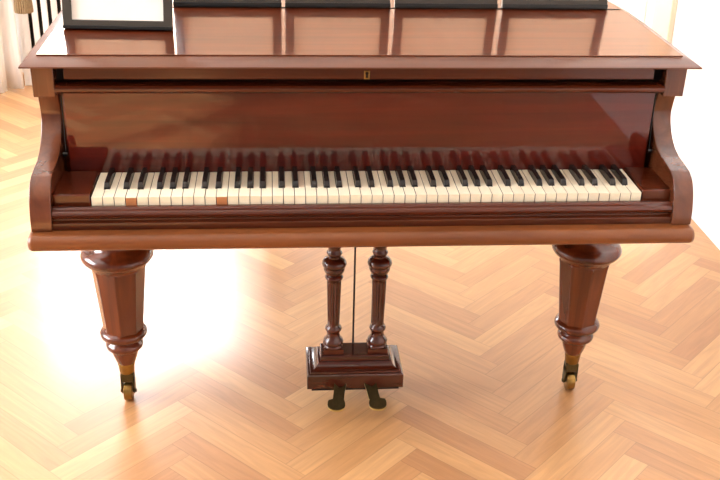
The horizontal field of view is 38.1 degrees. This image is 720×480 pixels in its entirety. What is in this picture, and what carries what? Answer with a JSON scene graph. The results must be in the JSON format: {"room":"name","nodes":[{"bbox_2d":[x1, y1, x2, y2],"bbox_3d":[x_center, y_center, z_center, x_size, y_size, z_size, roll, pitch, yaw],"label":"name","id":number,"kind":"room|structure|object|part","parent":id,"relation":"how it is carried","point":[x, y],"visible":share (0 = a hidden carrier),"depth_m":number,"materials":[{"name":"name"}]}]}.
{"room":"music room","nodes":[
{"label":"music room","id":0,"kind":"room"},
{"bbox_2d":[13,0,23,71],"bbox_3d":[-1.334,-2.277,4.908,5.390,3.000,0.220,-1,26,-5],"label":"wall","id":1,"kind":"structure","parent":0,"point":[16,15],"depth_m":5.35,"materials":[{"name":"white paint"}]},
{"bbox_3d":[-1.267,-2.801,4.316,2.860,0.060,0.400,-1,26,-5],"label":"curtain rod","id":2,"kind":"object","parent":1,"relation":"attached to","visible":0},
{"bbox_2d":[0,0,23,92],"bbox_3d":[-1.995,-1.674,4.526,0.793,2.188,0.135,-7,27,-17],"label":"curtain","id":3,"kind":"object","parent":2,"relation":"hanging from","point":[11,76],"visible":0.98,"depth_m":5.04,"materials":[{"name":"white fabric"}]},
{"bbox_2d":[14,0,33,13],"bbox_3d":[-1.619,-1.355,4.787,0.168,0.620,0.088,-1,26,-5],"label":"tassel","id":4,"kind":"object","parent":3,"relation":"attached to","point":[20,6],"visible":1,"depth_m":4.88,"materials":[{"name":"beige fabric"}]},
{"bbox_2d":[0,72,719,479],"bbox_3d":[-1.051,0.843,1.887,4.950,0.001,7.950,-1,26,-5],"label":"floor","id":5,"kind":"structure","parent":0,"point":[222,393],"depth_m":2.94,"materials":[{"name":"brown wood"}]},
{"bbox_2d":[18,0,61,84],"bbox_3d":[-0.997,-1.217,5.185,1.390,0.865,0.248,-1,26,-5],"label":"radiator cover","id":6,"kind":"object","parent":5,"relation":"on","point":[33,25],"visible":0.03,"depth_m":5.11,"materials":[{"name":"beige paint"}]},
{"bbox_3d":[-0.998,-1.210,5.199,1.360,0.840,0.228,-1,26,-5],"label":"frame","id":7,"kind":"part","parent":6,"relation":"part of","materials":[{"name":"beige paint"}]},
{"bbox_2d":[18,0,701,411],"bbox_3d":[-0.049,-0.236,3.033,1.429,1.003,1.711,-1,26,-5],"label":"grand piano","id":8,"kind":"object","parent":5,"relation":"on","point":[332,128],"visible":1,"depth_m":2.28,"materials":[{"name":"brown wood"}]},
{"bbox_3d":[-0.668,-0.187,2.235,0.043,0.248,0.273,-1,26,-5],"label":"arm","id":9,"kind":"part","parent":8,"relation":"part of","materials":[{"name":"brown wood"}]},
{"bbox_3d":[-0.603,-0.040,2.563,0.179,0.226,0.179,-1,26,-5],"label":"leg","id":10,"kind":"part","parent":8,"relation":"part of","materials":[{"name":"brown wood"}]},
{"bbox_2d":[62,0,173,29],"bbox_3d":[-0.539,-0.632,2.333,0.244,0.297,0.149,1,26,-2],"label":"picture frame","id":11,"kind":"object","parent":8,"relation":"on","point":[77,14],"visible":1,"depth_m":2.33,"materials":[{"name":"black wood"}]},
{"bbox_2d":[173,0,281,6],"bbox_3d":[-0.326,-0.717,2.554,0.264,0.267,0.136,-1,26,-5],"label":"picture frame","id":12,"kind":"object","parent":8,"relation":"on","point":[212,3],"visible":0.97,"depth_m":2.55,"materials":[{"name":"black wood"}]},
{"bbox_3d":[0.019,-0.086,2.308,1.184,0.034,0.134,-1,26,-5],"label":"key frame","id":13,"kind":"part","parent":8,"relation":"part of","materials":[{"name":"white plastic"}]},
{"bbox_2d":[285,0,390,7],"bbox_3d":[-0.056,-0.720,2.576,0.261,0.267,0.136,-1,26,-5],"label":"picture frame","id":14,"kind":"object","parent":8,"relation":"on","point":[288,3],"visible":1,"depth_m":2.57,"materials":[{"name":"black wood"}]},
{"bbox_3d":[-0.013,0.072,2.686,0.005,0.490,0.005,-1,26,-5],"label":"pedal rod","id":15,"kind":"part","parent":8,"relation":"part of","materials":[{"name":"black metal"}]},
{"bbox_3d":[0.010,-0.371,2.250,1.270,0.038,0.043,-1,26,-5],"label":"lock rail","id":16,"kind":"part","parent":8,"relation":"part of","materials":[{"name":"brown wood"}]},
{"bbox_3d":[-0.001,-0.481,2.393,1.372,0.003,0.424,-1,26,-5],"label":"lid","id":17,"kind":"part","parent":8,"relation":"part of","materials":[{"name":"brown wood"}]},
{"bbox_3d":[-0.042,-0.704,2.878,1.429,0.016,1.585,-1,26,-5],"label":"lid moulding","id":18,"kind":"part","parent":8,"relation":"part of","materials":[{"name":"brown wood"}]},
{"bbox_3d":[0.015,-0.353,2.234,0.012,0.019,0.002,-1,26,-5],"label":"keyhole plate","id":19,"kind":"part","parent":8,"relation":"part of","materials":[{"name":"gold metal"}]},
{"bbox_3d":[-0.061,-0.809,3.073,1.370,0.003,1.086,-1,26,-5],"label":"lid","id":20,"kind":"part","parent":8,"relation":"part of","materials":[{"name":"brown wood"}]},
{"bbox_2d":[394,0,497,7],"bbox_3d":[0.213,-0.723,2.598,0.259,0.267,0.136,-1,26,-5],"label":"picture frame","id":21,"kind":"object","parent":8,"relation":"on","point":[397,3],"visible":1,"depth_m":2.59,"materials":[{"name":"black wood"}]},
{"bbox_2d":[501,0,607,8],"bbox_3d":[0.488,-0.727,2.620,0.269,0.267,0.136,-1,26,-5],"label":"picture frame","id":22,"kind":"object","parent":8,"relation":"on","point":[561,4],"visible":1,"depth_m":2.61,"materials":[{"name":"black wood"}]},
{"bbox_3d":[0.588,-0.055,2.659,0.179,0.226,0.179,-1,26,-5],"label":"leg","id":23,"kind":"part","parent":8,"relation":"part of","materials":[{"name":"brown wood"}]},
{"bbox_3d":[0.693,-0.204,2.345,0.043,0.248,0.273,-1,26,-5],"label":"arm","id":24,"kind":"part","parent":8,"relation":"part of","materials":[{"name":"brown wood"}]},
{"bbox_2d":[671,0,719,249],"bbox_3d":[1.526,-0.540,1.445,0.150,3.000,7.950,-1,26,-5],"label":"wall","id":25,"kind":"structure","parent":0,"point":[695,115],"depth_m":3.84,"materials":[{"name":"white paint"}]},
{"bbox_2d":[608,0,677,42],"bbox_3d":[1.160,-1.547,4.427,0.074,2.220,1.225,-1,26,-5],"label":"door","id":26,"kind":"structure","parent":25,"relation":"in","point":[659,15],"depth_m":4.23,"materials":[{"name":"white wood"}]},
{"bbox_3d":[1.186,-1.548,4.429,0.022,2.220,1.225,-1,26,-5],"label":"casing","id":27,"kind":"part","parent":26,"relation":"part of","materials":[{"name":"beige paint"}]}
]}

